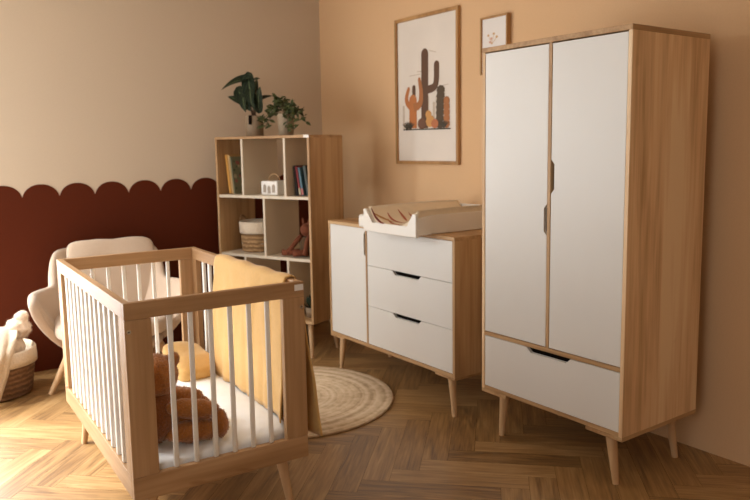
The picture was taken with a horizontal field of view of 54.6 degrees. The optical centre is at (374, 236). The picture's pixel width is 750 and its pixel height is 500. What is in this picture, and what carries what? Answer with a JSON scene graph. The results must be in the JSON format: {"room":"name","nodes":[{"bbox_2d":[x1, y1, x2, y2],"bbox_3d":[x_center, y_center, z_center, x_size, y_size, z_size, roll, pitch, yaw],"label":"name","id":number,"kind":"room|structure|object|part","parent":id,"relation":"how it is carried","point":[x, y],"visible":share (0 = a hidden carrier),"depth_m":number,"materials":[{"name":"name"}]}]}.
{"room":"children's room","nodes":[
{"label":"children's room","id":0,"kind":"room"},
{"bbox_2d":[0,0,321,196],"bbox_3d":[-1.958,-0.467,4.923,3.700,2.770,0.100,-6,9,-35],"label":"wall","id":1,"kind":"structure","parent":0,"point":[93,93],"depth_m":5.03,"materials":[{"name":"beige paint"}]},
{"bbox_2d":[0,175,308,372],"bbox_3d":[-1.468,0.201,5.289,2.595,1.237,0.002,-6,9,-35],"label":"wall paneling","id":2,"kind":"structure","parent":1,"relation":"attached to","point":[35,225],"depth_m":4.90,"materials":[{"name":"red paint"}]},
{"bbox_2d":[0,320,749,499],"bbox_3d":[-0.026,1.169,2.538,3.600,0.050,6.300,-6,9,-35],"label":"floor","id":3,"kind":"structure","parent":0,"point":[415,450],"depth_m":3.39,"materials":[{"name":"brown wood"}]},
{"bbox_2d":[0,338,37,401],"bbox_3d":[-2.289,0.809,4.368,0.480,0.284,0.480,-6,9,-35],"label":"laundry basket","id":4,"kind":"object","parent":3,"relation":"on","point":[20,379],"visible":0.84,"depth_m":4.29,"materials":[{"name":"brown wicker"}]},
{"bbox_2d":[0,327,16,400],"bbox_3d":[-2.217,0.753,4.237,0.257,0.387,0.367,-4,8,-25],"label":"throw","id":5,"kind":"object","parent":4,"relation":"on","point":[8,338],"visible":0.97,"depth_m":4.20,"materials":[{"name":"white fabric"}]},
{"bbox_2d":[5,309,32,352],"bbox_3d":[-2.247,0.599,4.402,0.318,0.306,0.274,-6,9,-35],"label":"stuffed toy","id":6,"kind":"object","parent":4,"relation":"in","point":[20,323],"visible":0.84,"depth_m":4.38,"materials":[{"name":"white fabric"}]},
{"bbox_2d":[27,236,180,394],"bbox_3d":[-1.656,0.478,4.579,0.941,0.884,0.912,-4,8,-24],"label":"armchair","id":7,"kind":"object","parent":3,"relation":"on","point":[43,304],"visible":0.27,"depth_m":4.69,"materials":[{"name":"beige fabric"}]},
{"bbox_3d":[-1.899,0.822,4.396,0.166,0.255,0.052,-6,9,-36],"label":"leg","id":8,"kind":"part","parent":7,"relation":"part of","materials":[{"name":"brown wood"}]},
{"bbox_2d":[66,236,153,301],"bbox_3d":[-1.732,0.259,4.807,0.552,0.504,0.224,-4,8,-24],"label":"cushion","id":9,"kind":"object","parent":7,"relation":"on","point":[94,247],"depth_m":4.76,"materials":[{"name":"beige fabric"}]},
{"bbox_2d":[55,301,166,340],"bbox_3d":[-1.613,0.522,4.466,0.662,0.171,0.662,-4,8,-24],"label":"seat cushion","id":10,"kind":"object","parent":7,"relation":"on","point":[162,322],"depth_m":4.33,"materials":[{"name":"beige fabric"}]},
{"bbox_3d":[-1.319,0.780,4.655,0.166,0.255,0.052,-2,7,-12],"label":"leg","id":11,"kind":"part","parent":7,"relation":"part of","materials":[{"name":"brown wood"}]},
{"bbox_2d":[57,247,308,499],"bbox_3d":[-0.906,0.604,3.243,0.694,0.930,1.270,-5,8,-33],"label":"crib","id":12,"kind":"object","parent":3,"relation":"on","point":[107,343],"visible":0.81,"depth_m":2.80,"materials":[{"name":"brown wood"}]},
{"bbox_3d":[-1.496,0.449,3.585,0.093,0.568,0.028,-5,8,-33],"label":"corner post","id":13,"kind":"part","parent":12,"relation":"part of","materials":[{"name":"brown wood"}]},
{"bbox_3d":[-1.428,0.929,3.612,0.071,0.210,0.048,3,8,30],"label":"leg","id":14,"kind":"part","parent":12,"relation":"part of","materials":[{"name":"brown wood"}]},
{"bbox_3d":[-1.191,0.198,3.012,0.028,0.057,1.211,-5,8,-33],"label":"rail","id":15,"kind":"part","parent":12,"relation":"part of","materials":[{"name":"brown wood"}]},
{"bbox_3d":[-1.181,0.835,3.091,0.028,0.085,1.211,-5,8,-33],"label":"rail","id":16,"kind":"part","parent":12,"relation":"part of","materials":[{"name":"brown wood"}]},
{"bbox_3d":[-1.250,0.113,3.707,0.691,0.060,0.028,-5,8,-33],"label":"rail","id":17,"kind":"part","parent":12,"relation":"part of","materials":[{"name":"brown wood"}]},
{"bbox_3d":[-0.822,0.567,2.552,0.093,0.568,0.028,-5,8,-33],"label":"corner post","id":18,"kind":"part","parent":12,"relation":"part of","materials":[{"name":"brown wood"}]},
{"bbox_3d":[-0.994,0.401,3.907,0.093,0.568,0.028,-5,8,-33],"label":"corner post","id":19,"kind":"part","parent":12,"relation":"part of","materials":[{"name":"brown wood"}]},
{"bbox_3d":[-0.576,0.231,2.674,0.691,0.060,0.028,-5,8,-33],"label":"rail","id":20,"kind":"part","parent":12,"relation":"part of","materials":[{"name":"brown wood"}]},
{"bbox_3d":[-0.565,0.868,2.753,0.691,0.088,0.028,-5,8,-33],"label":"rail","id":21,"kind":"part","parent":12,"relation":"part of","materials":[{"name":"brown wood"}]},
{"bbox_2d":[158,374,283,469],"bbox_3d":[-0.903,0.778,3.266,0.633,0.105,1.209,-5,8,-33],"label":"mattress","id":22,"kind":"object","parent":12,"relation":"in","point":[165,449],"visible":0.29,"depth_m":2.91,"materials":[{"name":"white fabric"}]},
{"bbox_2d":[162,341,209,381],"bbox_3d":[-0.935,0.620,3.649,0.213,0.136,0.330,-5,8,-33],"label":"pillow","id":23,"kind":"object","parent":22,"relation":"on","point":[202,363],"visible":0.54,"depth_m":3.57,"materials":[{"name":"yellow fabric"}]},
{"bbox_2d":[153,352,229,444],"bbox_3d":[-0.770,0.608,2.794,0.358,0.361,0.281,-5,8,-33],"label":"teddy bear","id":24,"kind":"object","parent":22,"relation":"on","point":[161,362],"visible":0.62,"depth_m":2.72},
{"bbox_3d":[-0.689,0.739,2.770,0.243,0.098,0.107,-5,8,-33],"label":"leg","id":25,"kind":"part","parent":24,"relation":"part of","materials":[{"name":"brown fur"}]},
{"bbox_3d":[-0.784,0.635,2.892,0.220,0.101,0.098,-5,8,-33],"label":"arm","id":26,"kind":"part","parent":24,"relation":"part of","materials":[{"name":"brown fur"}]},
{"bbox_3d":[-0.691,0.651,2.749,0.216,0.099,0.095,-5,8,-33],"label":"arm","id":27,"kind":"part","parent":24,"relation":"part of","materials":[{"name":"brown fur"}]},
{"bbox_3d":[-0.635,0.145,3.369,0.028,0.057,1.211,-5,8,-33],"label":"rail","id":28,"kind":"part","parent":12,"relation":"part of","materials":[{"name":"brown wood"}]},
{"bbox_2d":[213,254,322,436],"bbox_3d":[-0.541,0.448,3.284,0.151,0.671,0.956,-5,8,-33],"label":"blanket","id":29,"kind":"object","parent":12,"relation":"on","point":[230,272],"visible":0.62,"depth_m":3.18,"materials":[{"name":"yellow fabric"}]},
{"bbox_3d":[-0.372,0.993,2.966,0.071,0.210,0.048,3,8,30],"label":"leg","id":30,"kind":"part","parent":12,"relation":"part of","materials":[{"name":"brown wood"}]},
{"bbox_3d":[-0.320,0.518,2.874,0.093,0.568,0.028,-5,8,-33],"label":"corner post","id":31,"kind":"part","parent":12,"relation":"part of","materials":[{"name":"brown wood"}]},
{"bbox_2d":[215,134,343,358],"bbox_3d":[-0.680,0.046,5.253,0.850,1.533,0.386,4,8,32],"label":"bookcase","id":32,"kind":"object","parent":3,"relation":"on","point":[322,155],"visible":0.57,"depth_m":5.09,"materials":[{"name":"brown wood"}]},
{"bbox_2d":[225,154,231,193],"bbox_3d":[-1.011,-0.466,5.381,0.054,0.286,0.220,4,8,32],"label":"picture book","id":33,"kind":"object","parent":32,"relation":"on","point":[226,158],"visible":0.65,"depth_m":5.29,"materials":[{"name":"yellow paper"}]},
{"bbox_2d":[227,154,240,193],"bbox_3d":[-0.991,-0.465,5.368,0.050,0.285,0.220,4,8,32],"label":"picture book","id":34,"kind":"object","parent":32,"relation":"on","point":[231,155],"visible":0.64,"depth_m":5.28,"materials":[{"name":"beige paper"}]},
{"bbox_3d":[-1.034,-0.092,5.460,0.018,1.262,0.385,4,8,32],"label":"panel","id":35,"kind":"part","parent":32,"relation":"part of","materials":[{"name":"brown wood"}]},
{"bbox_2d":[230,156,241,193],"bbox_3d":[-0.978,-0.456,5.358,0.040,0.270,0.215,4,8,32],"label":"picture book","id":36,"kind":"object","parent":32,"relation":"on","point":[235,162],"visible":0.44,"depth_m":5.30,"materials":[{"name":"green paper"}]},
{"bbox_2d":[222,71,270,135],"bbox_3d":[-0.916,-0.957,5.266,0.357,0.462,0.220,4,8,32],"label":"potted plant","id":37,"kind":"object","parent":32,"relation":"on","point":[248,95],"visible":0.89,"depth_m":5.18,"materials":[{"name":"green plant"}]},
{"bbox_3d":[-0.868,-0.794,5.233,0.128,0.146,0.128,4,8,32],"label":"pot","id":38,"kind":"part","parent":37,"relation":"part of","materials":[{"name":"beige ceramic"}]},
{"bbox_2d":[239,214,264,252],"bbox_3d":[-0.858,-0.028,5.367,0.283,0.261,0.283,-3,7,-12],"label":"storage basket","id":39,"kind":"object","parent":32,"relation":"on","point":[251,230],"visible":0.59,"depth_m":5.25,"materials":[{"name":"beige wicker"}]},
{"bbox_3d":[-0.685,-0.295,5.212,0.814,0.020,0.379,4,8,32],"label":"shelf","id":40,"kind":"part","parent":32,"relation":"part of","materials":[{"name":"white wood"}]},
{"bbox_3d":[-0.678,0.124,5.264,0.814,0.020,0.379,4,8,32],"label":"shelf","id":41,"kind":"part","parent":32,"relation":"part of","materials":[{"name":"white wood"}]},
{"bbox_2d":[261,173,283,194],"bbox_3d":[-0.713,-0.373,5.148,0.147,0.150,0.122,4,8,32],"label":"case","id":42,"kind":"object","parent":32,"relation":"on","point":[270,187],"visible":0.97,"depth_m":5.10,"materials":[{"name":"white wood"}]},
{"bbox_3d":[-0.692,-0.705,5.160,0.850,0.018,0.385,4,8,32],"label":"panel","id":43,"kind":"part","parent":32,"relation":"part of","materials":[{"name":"brown wood"}]},
{"bbox_2d":[257,93,310,134],"bbox_3d":[-0.615,-0.847,5.031,0.456,0.292,0.181,4,8,32],"label":"potted plant","id":44,"kind":"object","parent":32,"relation":"on","point":[286,120],"visible":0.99,"depth_m":5.02,"materials":[{"name":"green plant"}]},
{"bbox_3d":[-0.621,-0.781,5.078,0.124,0.150,0.124,4,8,32],"label":"pot","id":45,"kind":"part","parent":44,"relation":"part of","materials":[{"name":"beige ceramic"}]},
{"bbox_2d":[281,218,309,256],"bbox_3d":[-0.524,0.004,5.029,0.226,0.270,0.172,4,8,32],"label":"stuffed toy","id":46,"kind":"object","parent":32,"relation":"on","point":[304,250],"visible":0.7,"depth_m":4.99,"materials":[{"name":"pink fabric"}]},
{"bbox_3d":[-0.576,0.110,5.048,0.142,0.051,0.054,0,7,7],"label":"leg","id":47,"kind":"part","parent":46,"relation":"part of","materials":[{"name":"orange fabric"}]},
{"bbox_3d":[-0.560,0.055,5.035,0.129,0.144,0.043,-1,7,3],"label":"arm","id":48,"kind":"part","parent":46,"relation":"part of"},
{"bbox_3d":[-0.512,0.116,4.990,0.110,0.051,0.056,-3,7,-14],"label":"leg","id":49,"kind":"part","parent":46,"relation":"part of","materials":[{"name":"orange fabric"}]},
{"bbox_3d":[-0.464,0.059,4.956,0.041,0.137,0.093,4,8,32],"label":"arm","id":50,"kind":"part","parent":46,"relation":"part of"},
{"bbox_2d":[293,165,304,195],"bbox_3d":[-0.492,-0.394,5.059,0.036,0.206,0.200,4,8,32],"label":"book","id":51,"kind":"object","parent":32,"relation":"on","point":[294,170],"visible":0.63,"depth_m":4.98,"materials":[{"name":"black paper"}]},
{"bbox_2d":[295,166,302,195],"bbox_3d":[-0.472,-0.389,5.041,0.046,0.200,0.201,4,8,32],"label":"book","id":52,"kind":"object","parent":32,"relation":"on","point":[296,167],"visible":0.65,"depth_m":4.96,"materials":[{"name":"paper"}]},
{"bbox_2d":[298,167,306,195],"bbox_3d":[-0.453,-0.386,5.029,0.049,0.195,0.201,4,8,32],"label":"book","id":53,"kind":"object","parent":32,"relation":"on","point":[300,169],"visible":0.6,"depth_m":4.95,"materials":[{"name":"blue paper"}]},
{"bbox_2d":[303,165,307,195],"bbox_3d":[-0.416,-0.391,5.023,0.052,0.206,0.200,4,8,32],"label":"book","id":54,"kind":"object","parent":32,"relation":"on","point":[305,170],"visible":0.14,"depth_m":4.94,"materials":[{"name":"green paper"}]},
{"bbox_2d":[304,295,311,317],"bbox_3d":[-0.446,0.482,5.077,0.093,0.157,0.105,-6,9,-38],"label":"potted plant","id":55,"kind":"object","parent":32,"relation":"on","point":[308,308],"visible":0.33,"depth_m":5.05,"materials":[{"name":"green plant"}]},
{"bbox_3d":[-0.441,0.526,5.079,0.090,0.070,0.090,4,8,32],"label":"pot","id":56,"kind":"part","parent":55,"relation":"part of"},
{"bbox_3d":[-0.672,0.546,5.316,0.814,0.020,0.385,4,8,32],"label":"panel","id":57,"kind":"part","parent":32,"relation":"part of","materials":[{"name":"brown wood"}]},
{"bbox_3d":[-0.438,0.713,5.031,0.044,0.256,0.076,-4,8,-20],"label":"leg","id":58,"kind":"part","parent":32,"relation":"part of","materials":[{"name":"brown wood"}]},
{"bbox_3d":[-0.330,-0.048,5.018,0.018,1.262,0.385,4,8,32],"label":"panel","id":59,"kind":"part","parent":32,"relation":"part of","materials":[{"name":"brown wood"}]},
{"bbox_3d":[-0.296,0.683,5.253,0.076,0.256,0.044,-2,7,-5],"label":"leg","id":60,"kind":"part","parent":32,"relation":"part of","materials":[{"name":"brown wood"}]},
{"bbox_2d":[308,366,393,438],"bbox_3d":[-0.493,0.935,4.205,1.200,0.015,1.200,-6,9,-35],"label":"rug","id":61,"kind":"object","parent":3,"relation":"on","point":[347,399],"visible":0.26,"depth_m":4.16,"materials":[{"name":"wicker"}]},
{"bbox_2d":[328,218,509,416],"bbox_3d":[0.258,0.415,4.404,0.493,0.980,1.216,-6,9,-35],"label":"dresser","id":62,"kind":"object","parent":3,"relation":"on","point":[418,301],"visible":0.77,"depth_m":4.05,"materials":[{"name":"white wood"}]},
{"bbox_3d":[-0.092,0.255,4.874,0.491,0.728,0.018,-6,9,-35],"label":"panel","id":63,"kind":"part","parent":62,"relation":"part of","materials":[{"name":"brown wood"}]},
{"bbox_3d":[-0.207,0.758,4.771,0.046,0.223,0.061,-6,9,-35],"label":"leg","id":64,"kind":"part","parent":62,"relation":"part of","materials":[{"name":"brown wood"}]},
{"bbox_3d":[-0.162,0.284,4.570,0.018,0.703,0.392,-6,9,-35],"label":"door","id":65,"kind":"part","parent":62,"relation":"part of","materials":[{"name":"white paint"}]},
{"bbox_3d":[0.263,0.661,4.435,0.491,0.020,1.178,-6,9,-35],"label":"panel","id":66,"kind":"part","parent":62,"relation":"part of","materials":[{"name":"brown wood"}]},
{"bbox_3d":[0.250,-0.061,4.345,0.493,0.020,1.216,-6,9,-35],"label":"panel","id":67,"kind":"part","parent":62,"relation":"part of","materials":[{"name":"brown wood"}]},
{"bbox_3d":[0.192,0.222,4.086,0.005,0.029,0.257,-6,9,-35],"label":"finger pull","id":68,"kind":"part","parent":62,"relation":"part of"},
{"bbox_3d":[0.196,0.468,4.116,0.005,0.029,0.257,-6,9,-35],"label":"finger pull","id":69,"kind":"part","parent":62,"relation":"part of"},
{"bbox_3d":[0.183,0.097,4.059,0.018,0.218,0.763,-6,9,-35],"label":"drawer","id":70,"kind":"part","parent":62,"relation":"part of","materials":[{"name":"white paint"}]},
{"bbox_3d":[0.187,0.330,4.088,0.018,0.246,0.763,-6,9,-35],"label":"drawer","id":71,"kind":"part","parent":62,"relation":"part of","materials":[{"name":"white paint"}]},
{"bbox_3d":[0.191,0.570,4.118,0.018,0.234,0.763,-6,9,-35],"label":"drawer","id":72,"kind":"part","parent":62,"relation":"part of","materials":[{"name":"white paint"}]},
{"bbox_2d":[359,203,481,237],"bbox_3d":[0.342,-0.111,4.215,0.725,0.128,0.563,-6,9,-35],"label":"tray","id":73,"kind":"object","parent":62,"relation":"on","point":[462,221],"visible":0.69,"depth_m":3.93,"materials":[{"name":"white plastic"}]},
{"bbox_3d":[0.081,-0.077,3.977,0.020,0.128,0.478,-6,9,-35],"label":"panel","id":74,"kind":"part","parent":73,"relation":"part of","materials":[{"name":"white plastic"}]},
{"bbox_2d":[369,200,481,225],"bbox_3d":[0.361,-0.127,4.175,0.698,0.120,0.439,-6,9,-35],"label":"mat","id":75,"kind":"object","parent":73,"relation":"in","point":[398,213],"visible":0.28,"depth_m":4.18,"materials":[{"name":"cream cotton fabric with printed leaf pattern"}]},
{"bbox_2d":[371,208,411,224],"bbox_3d":[0.334,-0.131,4.153,0.630,0.088,0.424,-6,9,-35],"label":"print","id":76,"kind":"object","parent":75,"relation":"attached to","point":[395,216],"depth_m":4.16},
{"bbox_3d":[0.510,-0.085,4.002,0.704,0.100,0.018,-6,9,-35],"label":"panel","id":77,"kind":"part","parent":73,"relation":"part of","materials":[{"name":"white plastic"}]},
{"bbox_3d":[0.654,-0.144,4.385,0.016,0.093,0.442,-6,9,-35],"label":"panel","id":78,"kind":"part","parent":73,"relation":"part of","materials":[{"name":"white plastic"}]},
{"bbox_3d":[0.420,0.856,3.905,0.046,0.223,0.061,-6,9,-35],"label":"leg","id":79,"kind":"part","parent":62,"relation":"part of","materials":[{"name":"brown wood"}]},
{"bbox_3d":[0.571,0.725,4.012,0.491,0.011,0.160,-6,9,-35],"label":"leg plate","id":80,"kind":"part","parent":62,"relation":"part of","materials":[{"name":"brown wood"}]},
{"bbox_3d":[0.606,0.364,3.909,0.491,0.728,0.018,-6,9,-35],"label":"panel","id":81,"kind":"part","parent":62,"relation":"part of","materials":[{"name":"brown wood"}]},
{"bbox_2d":[482,23,710,484],"bbox_3d":[0.986,0.064,3.393,0.548,1.902,0.824,-6,9,-35],"label":"wardrobe","id":82,"kind":"object","parent":3,"relation":"on","point":[594,141],"visible":1,"depth_m":3.10,"materials":[{"name":"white wood"}]},
{"bbox_3d":[0.751,-0.079,3.704,0.546,1.642,0.018,-6,9,-35],"label":"panel","id":83,"kind":"part","parent":82,"relation":"part of","materials":[{"name":"brown wood"}]},
{"bbox_3d":[0.807,0.751,3.748,0.546,0.017,0.165,-6,9,-35],"label":"leg plate","id":84,"kind":"part","parent":82,"relation":"part of","materials":[{"name":"brown wood"}]},
{"bbox_3d":[0.644,0.887,3.621,0.050,0.221,0.054,-6,9,-35],"label":"leg","id":85,"kind":"part","parent":82,"relation":"part of","materials":[{"name":"brown wood"}]},
{"bbox_3d":[0.655,-0.183,3.370,0.018,1.340,0.386,-6,9,-35],"label":"door","id":86,"kind":"part","parent":82,"relation":"part of","materials":[{"name":"white paint"}]},
{"bbox_3d":[0.798,0.539,3.297,0.005,0.029,0.255,-6,9,-35],"label":"finger pull","id":87,"kind":"part","parent":82,"relation":"part of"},
{"bbox_3d":[0.784,0.650,3.312,0.018,0.254,0.782,-6,9,-35],"label":"drawer","id":88,"kind":"part","parent":82,"relation":"part of","materials":[{"name":"white paint"}]},
{"bbox_3d":[0.889,-0.147,3.047,0.018,1.340,0.375,-6,9,-35],"label":"door","id":89,"kind":"part","parent":82,"relation":"part of","materials":[{"name":"white paint"}]},
{"bbox_3d":[0.971,-0.868,3.277,0.548,0.022,0.824,-6,9,-35],"label":"panel","id":90,"kind":"part","parent":82,"relation":"part of","materials":[{"name":"brown wood"}]},
{"bbox_3d":[1.016,0.945,3.108,0.050,0.224,0.070,-6,9,-35],"label":"leg","id":91,"kind":"part","parent":82,"relation":"part of","materials":[{"name":"brown wood"}]},
{"bbox_3d":[1.185,0.809,3.226,0.546,0.017,0.185,-6,9,-35],"label":"leg plate","id":92,"kind":"part","parent":82,"relation":"part of","materials":[{"name":"brown wood"}]},
{"bbox_3d":[1.220,-0.006,3.056,0.546,1.642,0.018,-6,9,-35],"label":"panel","id":93,"kind":"part","parent":82,"relation":"part of","materials":[{"name":"brown wood"}]},
{"bbox_3d":[1.365,0.908,3.356,0.050,0.224,0.070,-6,9,-35],"label":"leg","id":94,"kind":"part","parent":82,"relation":"part of","materials":[{"name":"brown wood"}]},
{"bbox_2d":[319,0,749,466],"bbox_3d":[1.453,-0.338,3.440,0.100,2.770,6.500,-6,9,-35],"label":"wall","id":95,"kind":"structure","parent":0,"point":[357,43],"depth_m":3.70,"materials":[{"name":"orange paint"}]},
{"bbox_2d":[394,5,460,164],"bbox_3d":[0.338,-0.971,4.803,0.023,0.980,0.647,-6,9,-35],"label":"framed picture","id":96,"kind":"object","parent":95,"relation":"attached to","point":[427,45],"visible":1,"depth_m":4.78,"materials":[{"name":"white paper"}]},
{"bbox_2d":[480,13,510,74],"bbox_3d":[0.704,-1.125,4.261,0.031,0.332,0.222,-6,9,-35],"label":"framed picture","id":97,"kind":"object","parent":95,"relation":"attached to","point":[495,30],"visible":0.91,"depth_m":4.25,"materials":[{"name":"white paper"}]}
]}

